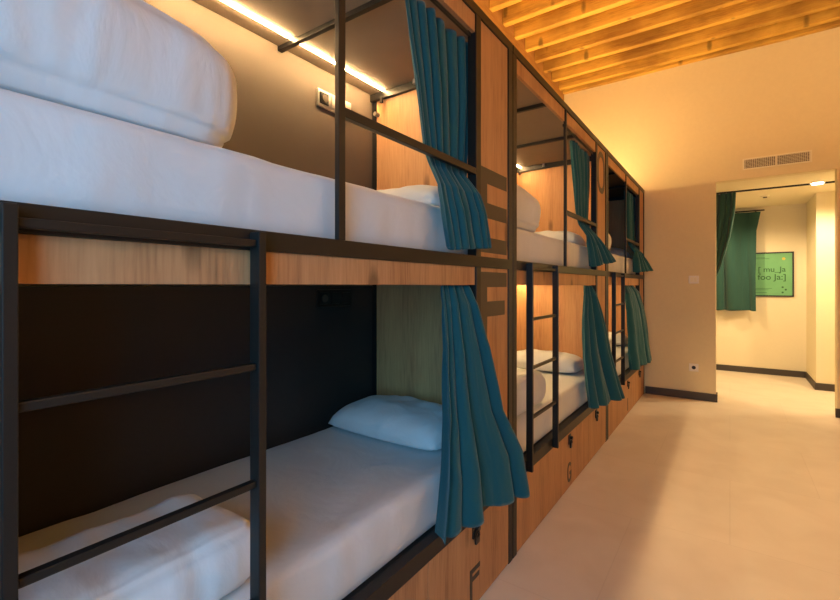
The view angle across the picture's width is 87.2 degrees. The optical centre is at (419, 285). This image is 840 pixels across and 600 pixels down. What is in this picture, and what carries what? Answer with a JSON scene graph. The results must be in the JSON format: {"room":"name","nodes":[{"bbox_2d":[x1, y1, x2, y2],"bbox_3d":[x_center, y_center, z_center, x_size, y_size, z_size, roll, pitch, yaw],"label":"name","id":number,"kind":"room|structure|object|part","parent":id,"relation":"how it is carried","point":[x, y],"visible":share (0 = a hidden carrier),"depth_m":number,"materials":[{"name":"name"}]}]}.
{"room":"dormitory","nodes":[
{"label":"dormitory","id":0,"kind":"room"},
{"bbox_2d":[479,370,839,599],"bbox_3d":[2.272,1.340,2.693,4.580,0.080,9.660,0,0,35],"label":"floor","id":1,"kind":"structure","parent":0,"point":[736,496],"depth_m":2.55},
{"bbox_2d":[0,0,512,599],"bbox_3d":[-0.462,0.074,1.527,0.894,2.452,1.961,0,0,35],"label":"bunk bed","id":2,"kind":"object","parent":1,"relation":"on","point":[139,355],"visible":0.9,"depth_m":1.66,"materials":[{"name":"brown wood"}]},
{"bbox_3d":[-0.820,-0.550,1.780,0.018,1.100,1.930,0,0,35],"label":"panel","id":3,"kind":"part","parent":2,"relation":"part of","materials":[{"name":"brown wood"}]},
{"bbox_3d":[-0.820,0.641,1.780,0.018,1.278,1.930,0,0,35],"label":"panel","id":4,"kind":"part","parent":2,"relation":"part of","materials":[{"name":"brown wood"}]},
{"bbox_2d":[18,426,440,599],"bbox_3d":[-0.474,0.804,1.529,0.766,0.206,1.817,0,0,35],"label":"mattress","id":5,"kind":"object","parent":2,"relation":"on","point":[341,504],"visible":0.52,"depth_m":1.44,"materials":[{"name":"grey fabric"}]},
{"bbox_2d":[18,493,249,599],"bbox_3d":[-0.661,0.617,0.906,0.350,0.152,0.585,0,0,35],"label":"duvet","id":6,"kind":"object","parent":5,"relation":"on","point":[205,554],"visible":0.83,"depth_m":0.91,"materials":[{"name":"white fabric"}]},
{"bbox_2d":[328,395,441,450],"bbox_3d":[-0.090,0.622,2.107,0.646,0.150,0.385,0,0,35],"label":"pillow","id":7,"kind":"object","parent":5,"relation":"on","point":[408,421],"visible":0.82,"depth_m":1.97,"materials":[{"name":"white fabric"}]},
{"bbox_2d":[0,88,467,254],"bbox_3d":[-0.472,-0.198,1.531,0.766,0.210,1.819,0,0,35],"label":"mattress","id":8,"kind":"object","parent":2,"relation":"on","point":[52,154],"visible":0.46,"depth_m":0.86,"materials":[{"name":"grey fabric"}]},
{"bbox_2d":[0,0,236,147],"bbox_3d":[-0.759,-0.470,0.958,0.539,0.318,0.568,0,0,35],"label":"duvet","id":9,"kind":"object","parent":8,"relation":"on","point":[130,61],"visible":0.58,"depth_m":0.81,"materials":[{"name":"white fabric"}]},
{"bbox_2d":[376,185,439,206],"bbox_3d":[-0.090,-0.382,2.107,0.646,0.150,0.385,0,0,35],"label":"pillow","id":10,"kind":"object","parent":8,"relation":"on","point":[428,194],"visible":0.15,"depth_m":1.85,"materials":[{"name":"white fabric"}]},
{"bbox_3d":[-0.140,-0.099,1.301,0.041,0.045,1.871,0,0,35],"label":"rail","id":11,"kind":"part","parent":2,"relation":"part of","materials":[{"name":"brown wood"}]},
{"bbox_3d":[-0.346,0.412,0.943,0.033,1.052,0.018,0,0,35],"label":"ladder post","id":12,"kind":"part","parent":2,"relation":"part of","materials":[{"name":"black metal"}]},
{"bbox_2d":[320,293,328,303],"bbox_3d":[-0.481,0.065,2.220,0.005,0.058,0.058,0,0,35],"label":"socket","id":13,"kind":"object","parent":2,"relation":"attached to","point":[324,297],"depth_m":2.21,"materials":[{"name":"black plastic"}]},
{"bbox_2d":[320,91,328,105],"bbox_3d":[-0.481,-0.940,2.220,0.005,0.058,0.058,0,0,35],"label":"socket","id":14,"kind":"object","parent":2,"relation":"attached to","point":[324,96],"depth_m":2.22,"materials":[{"name":"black plastic"}]},
{"bbox_3d":[-0.475,-1.101,1.556,0.802,0.021,1.900,0,0,35],"label":"roof panel","id":15,"kind":"part","parent":2,"relation":"part of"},
{"bbox_2d":[331,97,334,108],"bbox_3d":[-0.437,-0.940,2.284,0.005,0.058,0.058,0,0,35],"label":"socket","id":16,"kind":"object","parent":2,"relation":"attached to","point":[332,98],"depth_m":2.27,"materials":[{"name":"white plastic"}]},
{"bbox_3d":[-0.444,0.065,2.289,0.012,0.088,0.235,0,0,35],"label":"socket plate","id":17,"kind":"part","parent":2,"relation":"part of","materials":[{"name":"black plastic"}]},
{"bbox_3d":[-0.444,-0.940,2.289,0.012,0.088,0.235,0,0,35],"label":"socket plate","id":18,"kind":"part","parent":2,"relation":"part of","materials":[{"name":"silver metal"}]},
{"bbox_2d":[331,292,339,303],"bbox_3d":[-0.437,0.065,2.284,0.005,0.058,0.058,0,0,35],"label":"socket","id":19,"kind":"object","parent":2,"relation":"attached to","point":[335,296],"depth_m":2.28,"materials":[{"name":"black plastic"}]},
{"bbox_3d":[-0.213,-0.613,1.177,0.016,0.984,0.025,0,0,35],"label":"post","id":20,"kind":"part","parent":2,"relation":"part of","materials":[{"name":"black metal"}]},
{"bbox_2d":[342,292,349,302],"bbox_3d":[-0.392,0.065,2.348,0.005,0.058,0.058,0,0,35],"label":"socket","id":21,"kind":"object","parent":2,"relation":"attached to","point":[345,295],"depth_m":2.34,"materials":[{"name":"black plastic"}]},
{"bbox_3d":[-0.257,0.120,2.538,0.030,2.360,0.020,0,0,35],"label":"post","id":22,"kind":"part","parent":2,"relation":"part of","materials":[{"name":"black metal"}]},
{"bbox_3d":[0.048,-1.070,2.302,0.802,0.040,0.022,0,0,35],"label":"rail","id":23,"kind":"part","parent":2,"relation":"part of","materials":[{"name":"black metal"}]},
{"bbox_3d":[-0.324,1.121,1.021,0.017,0.346,1.198,0,0,35],"label":"drawer","id":24,"kind":"part","parent":2,"relation":"part of","materials":[{"name":"brown wood"}]},
{"bbox_3d":[0.061,0.594,2.318,0.800,1.372,0.016,0,0,35],"label":"panel","id":25,"kind":"part","parent":2,"relation":"part of","materials":[{"name":"brown wood"}]},
{"bbox_3d":[0.006,-0.465,1.492,0.020,0.026,0.747,0,0,35],"label":"guard rail","id":26,"kind":"part","parent":2,"relation":"part of","materials":[{"name":"black metal"}]},
{"bbox_3d":[-0.139,0.916,1.300,0.039,0.059,1.871,0,0,35],"label":"rail","id":27,"kind":"part","parent":2,"relation":"part of","materials":[{"name":"black metal"}]},
{"bbox_3d":[0.061,-0.592,2.318,0.800,0.995,0.016,0,0,35],"label":"panel","id":28,"kind":"part","parent":2,"relation":"part of","materials":[{"name":"brown wood"}]},
{"bbox_2d":[405,0,491,249],"bbox_3d":[0.118,-0.572,1.661,0.167,0.892,0.485,0,0,35],"label":"privacy curtain","id":29,"kind":"object","parent":2,"relation":"hanging from","point":[439,56],"visible":0.86,"depth_m":1.65,"materials":[{"name":"teal fabric"}]},
{"bbox_3d":[-0.006,-1.023,1.506,0.008,0.016,0.736,0,0,35],"label":"curtain rail","id":30,"kind":"part","parent":2,"relation":"part of","materials":[{"name":"black metal"}]},
{"bbox_3d":[0.214,1.121,1.787,0.017,0.346,0.665,0,0,35],"label":"drawer","id":31,"kind":"part","parent":2,"relation":"part of","materials":[{"name":"brown wood"}]},
{"bbox_3d":[0.225,-0.109,1.820,0.040,1.992,0.043,0,0,35],"label":"post","id":32,"kind":"part","parent":2,"relation":"part of","materials":[{"name":"black metal"}]},
{"bbox_2d":[435,285,529,543],"bbox_3d":[0.210,0.435,1.713,0.520,0.871,0.191,0,0,-43],"label":"privacy curtain","id":33,"kind":"object","parent":2,"relation":"hanging from","point":[483,464],"visible":1,"depth_m":1.69,"materials":[{"name":"teal fabric"}]},
{"bbox_3d":[-0.140,-1.125,1.301,0.041,0.040,1.961,0,0,35],"label":"rail","id":34,"kind":"part","parent":2,"relation":"part of","materials":[{"name":"black metal"}]},
{"bbox_3d":[0.322,0.406,1.949,0.016,0.963,0.279,0,0,35],"label":"letter panel","id":35,"kind":"part","parent":2,"relation":"part of","materials":[{"name":"brown wood"}]},
{"bbox_3d":[0.322,-0.613,1.949,0.016,0.984,0.279,0,0,35],"label":"letter panel","id":36,"kind":"part","parent":2,"relation":"part of","materials":[{"name":"brown wood"}]},
{"bbox_3d":[0.410,0.098,2.085,0.040,2.405,0.045,0,0,35],"label":"post","id":37,"kind":"part","parent":2,"relation":"part of","materials":[{"name":"black metal"}]},
{"bbox_2d":[512,45,606,557],"bbox_3d":[0.669,0.074,3.136,0.894,2.452,1.961,0,0,35],"label":"bunk bed","id":38,"kind":"object","parent":1,"relation":"on","point":[547,298],"visible":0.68,"depth_m":3.00,"materials":[{"name":"brown wood"}]},
{"bbox_3d":[0.440,0.098,2.126,0.040,2.405,0.045,0,0,35],"label":"post","id":39,"kind":"part","parent":38,"relation":"part of","materials":[{"name":"black metal"}]},
{"bbox_3d":[1.192,0.594,3.928,0.800,1.372,0.016,0,0,35],"label":"panel","id":40,"kind":"part","parent":38,"relation":"part of","materials":[{"name":"brown wood"}]},
{"bbox_3d":[0.807,1.121,2.631,0.017,0.346,1.198,0,0,35],"label":"drawer","id":41,"kind":"part","parent":38,"relation":"part of","materials":[{"name":"brown wood"}]},
{"bbox_2d":[517,368,587,452],"bbox_3d":[0.659,0.804,3.140,0.766,0.206,1.815,0,0,35],"label":"mattress","id":42,"kind":"object","parent":38,"relation":"on","point":[572,389],"visible":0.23,"depth_m":2.92,"materials":[{"name":"grey fabric"}]},
{"bbox_2d":[517,368,545,415],"bbox_3d":[0.475,0.597,2.515,0.344,0.192,0.585,0,0,35],"label":"duvet","id":43,"kind":"object","parent":42,"relation":"on","point":[539,380],"visible":0.18,"depth_m":2.47,"materials":[{"name":"white fabric"}]},
{"bbox_2d":[517,349,583,372],"bbox_3d":[1.041,0.623,3.716,0.646,0.149,0.385,0,0,35],"label":"pillow","id":44,"kind":"object","parent":42,"relation":"on","point":[568,363],"visible":0.62,"depth_m":3.55,"materials":[{"name":"white fabric"}]},
{"bbox_2d":[517,228,590,268],"bbox_3d":[0.659,-0.198,3.141,0.766,0.210,1.818,0,0,35],"label":"mattress","id":45,"kind":"object","parent":38,"relation":"on","point":[531,247],"visible":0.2,"depth_m":2.63,"materials":[{"name":"grey fabric"}]},
{"bbox_2d":[517,184,540,232],"bbox_3d":[0.392,-0.459,2.597,0.544,0.297,0.631,0,0,35],"label":"duvet","id":46,"kind":"object","parent":45,"relation":"on","point":[528,207],"visible":0.21,"depth_m":2.45,"materials":[{"name":"white fabric"}]},
{"bbox_2d":[534,231,586,245],"bbox_3d":[1.041,-0.380,3.716,0.646,0.146,0.385,0,0,35],"label":"pillow","id":47,"kind":"object","parent":45,"relation":"on","point":[572,237],"visible":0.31,"depth_m":3.48,"materials":[{"name":"white fabric"}]},
{"bbox_3d":[0.655,-1.101,3.166,0.802,0.021,1.900,0,0,35],"label":"roof panel","id":48,"kind":"part","parent":38,"relation":"part of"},
{"bbox_3d":[1.179,-1.070,3.911,0.802,0.040,0.022,0,0,35],"label":"rail","id":49,"kind":"part","parent":38,"relation":"part of","materials":[{"name":"black metal"}]},
{"bbox_3d":[1.192,-0.592,3.928,0.800,0.995,0.016,0,0,35],"label":"panel","id":50,"kind":"part","parent":38,"relation":"part of","materials":[{"name":"brown wood"}]},
{"bbox_3d":[0.785,0.412,2.552,0.033,1.052,0.018,0,0,35],"label":"ladder post","id":51,"kind":"part","parent":38,"relation":"part of","materials":[{"name":"black metal"}]},
{"bbox_3d":[0.991,-1.125,2.910,0.041,0.040,1.961,0,0,35],"label":"rail","id":52,"kind":"part","parent":38,"relation":"part of","materials":[{"name":"black metal"}]},
{"bbox_3d":[0.992,0.916,2.909,0.039,0.059,1.871,0,0,35],"label":"rail","id":53,"kind":"part","parent":38,"relation":"part of","materials":[{"name":"black metal"}]},
{"bbox_3d":[0.991,-0.099,2.910,0.041,0.045,1.871,0,0,35],"label":"rail","id":54,"kind":"part","parent":38,"relation":"part of","materials":[{"name":"black metal"}]},
{"bbox_3d":[0.918,-0.613,2.786,0.016,0.984,0.025,0,0,35],"label":"post","id":55,"kind":"part","parent":38,"relation":"part of","materials":[{"name":"black metal"}]},
{"bbox_3d":[1.125,-1.023,3.115,0.008,0.016,0.736,0,0,35],"label":"curtain rail","id":56,"kind":"part","parent":38,"relation":"part of","materials":[{"name":"black metal"}]},
{"bbox_3d":[1.137,-0.465,3.101,0.020,0.026,0.747,0,0,35],"label":"guard rail","id":57,"kind":"part","parent":38,"relation":"part of","materials":[{"name":"black metal"}]},
{"bbox_2d":[569,140,615,266],"bbox_3d":[1.267,-0.576,3.244,0.222,0.885,0.532,0,0,37],"label":"privacy curtain","id":58,"kind":"object","parent":38,"relation":"hanging from","point":[599,254],"visible":0.96,"depth_m":3.21,"materials":[{"name":"teal fabric"}]},
{"bbox_3d":[1.356,-0.109,3.430,0.040,1.992,0.043,0,0,35],"label":"post","id":59,"kind":"part","parent":38,"relation":"part of","materials":[{"name":"black metal"}]},
{"bbox_3d":[1.345,1.121,3.396,0.017,0.346,0.665,0,0,35],"label":"drawer","id":60,"kind":"part","parent":38,"relation":"part of","materials":[{"name":"brown wood"}]},
{"bbox_3d":[1.453,0.406,3.558,0.016,0.963,0.279,0,0,35],"label":"letter panel","id":61,"kind":"part","parent":38,"relation":"part of","materials":[{"name":"brown wood"}]},
{"bbox_3d":[1.453,-0.613,3.558,0.016,0.984,0.279,0,0,35],"label":"letter panel","id":62,"kind":"part","parent":38,"relation":"part of","materials":[{"name":"brown wood"}]},
{"bbox_2d":[582,285,624,408],"bbox_3d":[1.326,0.436,3.299,0.502,0.874,0.213,0,0,-35],"label":"privacy curtain","id":63,"kind":"object","parent":38,"relation":"hanging from","point":[602,382],"visible":1,"depth_m":3.22,"materials":[{"name":"teal fabric"}]},
{"bbox_3d":[1.541,0.098,3.694,0.040,2.405,0.045,0,0,35],"label":"post","id":64,"kind":"part","parent":38,"relation":"part of","materials":[{"name":"black metal"}]},
{"bbox_2d":[607,149,643,439],"bbox_3d":[1.800,0.074,4.745,0.894,2.452,1.961,0,0,35],"label":"bunk bed","id":65,"kind":"object","parent":1,"relation":"on","point":[619,180],"visible":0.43,"depth_m":4.65,"materials":[{"name":"brown wood"}]},
{"bbox_3d":[1.571,0.098,3.736,0.040,2.405,0.045,0,0,35],"label":"post","id":66,"kind":"part","parent":65,"relation":"part of","materials":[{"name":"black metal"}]},
{"bbox_3d":[1.938,1.121,4.240,0.017,0.346,1.198,0,0,35],"label":"drawer","id":67,"kind":"part","parent":65,"relation":"part of","materials":[{"name":"brown wood"}]},
{"bbox_2d":[608,253,634,273],"bbox_3d":[1.789,-0.198,4.749,0.766,0.210,1.819,0,0,35],"label":"mattress","id":68,"kind":"object","parent":65,"relation":"on","point":[619,265],"visible":0.12,"depth_m":4.38,"materials":[{"name":"grey fabric"}]},
{"bbox_2d":[608,233,610,249],"bbox_3d":[1.501,-0.447,4.179,0.547,0.271,0.563,0,0,35],"label":"duvet","id":69,"kind":"object","parent":68,"relation":"on","point":[609,236],"visible":0.1,"depth_m":4.08,"materials":[{"name":"white fabric"}]},
{"bbox_2d":[609,248,629,257],"bbox_3d":[2.172,-0.380,5.326,0.646,0.146,0.385,0,0,35],"label":"pillow","id":70,"kind":"object","parent":68,"relation":"on","point":[617,251],"visible":0.15,"depth_m":5.07,"materials":[{"name":"white fabric"}]},
{"bbox_3d":[1.787,-1.101,4.775,0.802,0.021,1.900,0,0,35],"label":"roof panel","id":71,"kind":"part","parent":65,"relation":"part of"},
{"bbox_3d":[2.310,-1.070,5.520,0.802,0.040,0.022,0,0,35],"label":"rail","id":72,"kind":"part","parent":65,"relation":"part of","materials":[{"name":"black metal"}]},
{"bbox_3d":[2.323,0.594,5.537,0.800,1.372,0.016,0,0,35],"label":"panel","id":73,"kind":"part","parent":65,"relation":"part of","materials":[{"name":"brown wood"}]},
{"bbox_3d":[2.323,-0.592,5.537,0.800,0.995,0.016,0,0,35],"label":"panel","id":74,"kind":"part","parent":65,"relation":"part of","materials":[{"name":"brown wood"}]},
{"bbox_2d":[616,344,628,375],"bbox_3d":[1.789,0.804,4.750,0.766,0.206,1.818,0,0,35],"label":"mattress","id":75,"kind":"object","parent":65,"relation":"on","point":[618,347],"visible":0.08,"depth_m":4.62,"materials":[{"name":"grey fabric"}]},
{"bbox_2d":[608,332,627,344],"bbox_3d":[2.172,0.622,5.326,0.646,0.150,0.385,0,0,35],"label":"pillow","id":76,"kind":"object","parent":75,"relation":"on","point":[618,336],"visible":0.14,"depth_m":5.09,"materials":[{"name":"white fabric"}]},
{"bbox_3d":[1.916,0.412,4.162,0.033,1.052,0.018,0,0,35],"label":"ladder post","id":77,"kind":"part","parent":65,"relation":"part of","materials":[{"name":"black metal"}]},
{"bbox_3d":[2.122,-1.125,4.519,0.041,0.040,1.961,0,0,35],"label":"rail","id":78,"kind":"part","parent":65,"relation":"part of","materials":[{"name":"black metal"}]},
{"bbox_3d":[2.049,-0.613,4.396,0.016,0.984,0.025,0,0,35],"label":"post","id":79,"kind":"part","parent":65,"relation":"part of","materials":[{"name":"black metal"}]},
{"bbox_3d":[2.122,-0.099,4.519,0.041,0.045,1.871,0,0,35],"label":"rail","id":80,"kind":"part","parent":65,"relation":"part of","materials":[{"name":"brown wood"}]},
{"bbox_3d":[2.123,0.916,4.519,0.039,0.059,1.871,0,0,35],"label":"rail","id":81,"kind":"part","parent":65,"relation":"part of","materials":[{"name":"black metal"}]},
{"bbox_3d":[2.268,-0.465,4.710,0.020,0.026,0.747,0,0,35],"label":"guard rail","id":82,"kind":"part","parent":65,"relation":"part of","materials":[{"name":"black metal"}]},
{"bbox_3d":[2.487,-0.109,5.039,0.040,1.992,0.043,0,0,35],"label":"post","id":83,"kind":"part","parent":65,"relation":"part of","materials":[{"name":"black metal"}]},
{"bbox_2d":[625,285,651,369],"bbox_3d":[2.359,0.430,4.781,0.218,0.866,0.712,0,0,35],"label":"privacy curtain","id":84,"kind":"object","parent":65,"relation":"hanging from","point":[639,353],"visible":1,"depth_m":4.72,"materials":[{"name":"teal fabric"}]},
{"bbox_2d":[624,191,652,272],"bbox_3d":[2.417,-0.577,4.866,0.229,0.882,0.497,0,0,35],"label":"privacy curtain","id":85,"kind":"object","parent":65,"relation":"hanging from","point":[640,263],"visible":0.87,"depth_m":4.81,"materials":[{"name":"teal fabric"}]},
{"bbox_3d":[2.476,1.121,5.005,0.017,0.346,0.665,0,0,35],"label":"drawer","id":86,"kind":"part","parent":65,"relation":"part of","materials":[{"name":"brown wood"}]},
{"bbox_3d":[2.584,0.406,5.167,0.016,0.963,0.279,0,0,35],"label":"letter panel","id":87,"kind":"part","parent":65,"relation":"part of","materials":[{"name":"brown wood"}]},
{"bbox_3d":[2.584,-0.613,5.167,0.016,0.984,0.279,0,0,35],"label":"letter panel","id":88,"kind":"part","parent":65,"relation":"part of","materials":[{"name":"brown wood"}]},
{"bbox_3d":[2.672,0.098,5.303,0.040,2.405,0.045,0,0,35],"label":"post","id":89,"kind":"part","parent":65,"relation":"part of","materials":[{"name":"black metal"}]},
{"bbox_2d":[564,27,839,408],"bbox_3d":[3.516,-0.730,4.838,3.910,4.060,0.120,0,0,35],"label":"wall","id":90,"kind":"structure","parent":0,"point":[681,132],"depth_m":5.00,"materials":[{"name":"beige paint"}]},
{"bbox_2d":[645,386,715,401],"bbox_3d":[3.006,1.256,5.115,0.707,0.088,0.014,0,0,35],"label":"baseboard","id":91,"kind":"structure","parent":90,"relation":"attached to","point":[709,397],"depth_m":5.10,"materials":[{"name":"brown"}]},
{"bbox_2d":[689,276,698,283],"bbox_3d":[3.123,-0.067,5.032,0.100,0.090,0.014,0,0,35],"label":"light switch","id":92,"kind":"object","parent":90,"relation":"attached to","point":[692,279],"visible":1,"depth_m":5.03,"materials":[{"name":"white plastic"}]},
{"bbox_2d":[689,363,698,371],"bbox_3d":[3.124,0.936,5.033,0.092,0.088,0.012,0,0,35],"label":"wall socket","id":93,"kind":"object","parent":90,"relation":"attached to","point":[692,367],"visible":1,"depth_m":5.03,"materials":[{"name":"white"}]},
{"bbox_2d":[743,150,811,169],"bbox_3d":[3.724,-1.308,4.611,0.566,0.121,0.012,0,0,35],"label":"air vent","id":94,"kind":"object","parent":90,"relation":"in","point":[798,157],"visible":1,"depth_m":4.60,"materials":[{"name":"beige metal"}]},
{"bbox_2d":[835,408,839,417],"bbox_3d":[4.587,1.256,4.004,1.199,0.088,0.014,0,0,35],"label":"baseboard","id":95,"kind":"structure","parent":90,"relation":"attached to","point":[837,411],"depth_m":4.33,"materials":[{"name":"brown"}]},
{"bbox_2d":[716,203,805,371],"bbox_3d":[4.455,0.072,6.965,2.480,2.455,0.120,0,0,35],"label":"wall","id":96,"kind":"structure","parent":0,"point":[772,336],"depth_m":6.40,"materials":[{"name":"paint"}]},
{"bbox_2d":[735,209,764,212],"bbox_3d":[4.651,-1.095,6.687,0.900,0.020,0.110,0,0,35],"label":"curtain rod","id":97,"kind":"object","parent":96,"relation":"attached to","point":[761,209],"visible":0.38,"depth_m":6.48,"materials":[{"name":"black metal"}]},
{"bbox_2d":[716,212,760,310],"bbox_3d":[4.628,-0.350,6.619,0.766,1.451,0.113,0,0,39],"label":"curtain","id":98,"kind":"object","parent":97,"relation":"hanging from","point":[736,277],"visible":0.59,"depth_m":6.54,"materials":[{"name":"teal fabric"}]},
{"bbox_2d":[756,251,793,296],"bbox_3d":[5.110,-0.161,6.418,0.510,0.646,0.022,0,0,35],"label":"framed poster","id":99,"kind":"object","parent":96,"relation":"attached to","point":[774,270],"visible":0.98,"depth_m":6.39,"materials":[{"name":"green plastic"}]},
{"bbox_2d":[756,258,786,292],"bbox_3d":[5.100,-0.148,6.423,0.378,0.523,0.001,0,0,35],"label":"print","id":100,"kind":"object","parent":99,"relation":"attached to","point":[771,273],"depth_m":6.41,"materials":[{"name":"green paper"}]},
{"bbox_2d":[716,171,834,208],"bbox_3d":[4.538,-1.205,5.587,4.440,0.100,2.280,0,0,35],"label":"ceiling","id":101,"kind":"structure","parent":0,"point":[799,194],"depth_m":5.31,"materials":[{"name":"paint"}]},
{"bbox_2d":[716,181,834,193],"bbox_3d":[4.258,-1.146,5.102,2.900,0.018,0.022,0,0,35],"label":"track","id":102,"kind":"object","parent":101,"relation":"attached to","point":[828,181],"visible":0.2,"depth_m":5.18,"materials":[{"name":"black metal"}]},
{"bbox_2d":[716,192,735,276],"bbox_3d":[3.657,-0.040,5.548,0.522,2.191,0.115,0,0,35],"label":"curtain","id":103,"kind":"object","parent":102,"relation":"hanging from","point":[725,203],"visible":0.15,"depth_m":5.46,"materials":[{"name":"teal fabric"}]},
{"bbox_2d":[810,181,824,184],"bbox_3d":[4.441,-1.145,4.928,0.132,0.021,0.132,0,0,35],"label":"recessed light","id":104,"kind":"object","parent":101,"relation":"in","point":[815,182],"visible":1,"depth_m":4.90,"materials":[{"name":"beige"}]},
{"bbox_2d":[806,191,834,383],"bbox_3d":[5.926,0.072,5.406,1.720,2.455,0.980,0,0,35],"label":"wall","id":105,"kind":"structure","parent":0,"point":[820,209],"depth_m":5.48,"materials":[{"name":"paint"}]},
{"bbox_2d":[716,364,834,391],"bbox_3d":[4.249,1.256,6.502,2.675,0.088,0.874,0,0,35],"label":"baseboard","id":106,"kind":"structure","parent":105,"relation":"attached to","point":[817,386],"depth_m":6.36,"materials":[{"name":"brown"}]},
{"bbox_3d":[1.435,-2.790,1.876,4.150,0.060,7.360,0,0,35],"label":"ceiling","id":107,"kind":"structure","parent":0,"visible":0},
{"bbox_2d":[490,0,522,11],"bbox_3d":[2.230,-2.648,2.972,3.849,0.219,0.073,0,0,35],"label":"ceiling beam","id":108,"kind":"structure","parent":107,"relation":"attached to","point":[495,5],"depth_m":4.00,"materials":[{"name":"brown wood"}]},
{"bbox_2d":[503,0,578,26],"bbox_3d":[2.395,-2.648,3.208,3.849,0.221,0.074,0,0,35],"label":"ceiling beam","id":109,"kind":"structure","parent":107,"relation":"attached to","point":[523,10],"depth_m":4.15,"materials":[{"name":"brown wood"}]},
{"bbox_2d":[514,0,634,39],"bbox_3d":[2.561,-2.649,3.443,3.849,0.219,0.072,0,0,35],"label":"ceiling beam","id":110,"kind":"structure","parent":107,"relation":"attached to","point":[580,9],"depth_m":4.24,"materials":[{"name":"brown wood"}]},
{"bbox_2d":[525,0,691,51],"bbox_3d":[2.727,-2.648,3.679,3.849,0.220,0.074,0,0,35],"label":"ceiling beam","id":111,"kind":"structure","parent":107,"relation":"attached to","point":[637,8],"depth_m":4.34,"materials":[{"name":"brown wood"}]},
{"bbox_2d":[535,0,747,62],"bbox_3d":[2.892,-2.648,3.914,3.849,0.220,0.074,0,0,35],"label":"ceiling beam","id":112,"kind":"structure","parent":107,"relation":"attached to","point":[689,9],"depth_m":4.41,"materials":[{"name":"brown wood"}]},
{"bbox_2d":[544,0,803,72],"bbox_3d":[3.058,-2.648,4.150,3.849,0.220,0.074,0,0,35],"label":"ceiling beam","id":113,"kind":"structure","parent":107,"relation":"attached to","point":[750,7],"depth_m":4.49,"materials":[{"name":"brown wood"}]},
{"bbox_2d":[552,0,839,81],"bbox_3d":[3.224,-2.647,4.386,3.849,0.221,0.073,0,0,35],"label":"ceiling beam","id":114,"kind":"structure","parent":107,"relation":"attached to","point":[805,7],"depth_m":4.57,"materials":[{"name":"brown wood"}]},
{"bbox_2d":[559,6,839,90],"bbox_3d":[3.389,-2.648,4.621,3.849,0.220,0.072,0,0,35],"label":"ceiling beam","id":115,"kind":"structure","parent":107,"relation":"attached to","point":[833,14],"depth_m":4.77,"materials":[{"name":"brown wood"}]},
{"bbox_2d":[563,20,839,94],"bbox_3d":[3.475,-2.647,4.744,3.849,0.221,0.074,0,0,35],"label":"ceiling beam","id":116,"kind":"structure","parent":107,"relation":"attached to","point":[831,25],"depth_m":4.86,"materials":[{"name":"brown wood"}]},
{"bbox_3d":[-0.214,-0.730,3.035,0.120,4.060,7.360,0,0,35],"label":"wall","id":117,"kind":"structure","parent":0,"visible":0},
{"bbox_2d":[474,0,563,99],"bbox_3d":[-0.144,-2.430,2.986,0.050,0.660,7.120,0,0,35],"label":"trim","id":118,"kind":"structure","parent":117,"relation":"attached to","point":[496,17],"depth_m":4.57,"materials":[{"name":"brown wood"}]}
]}

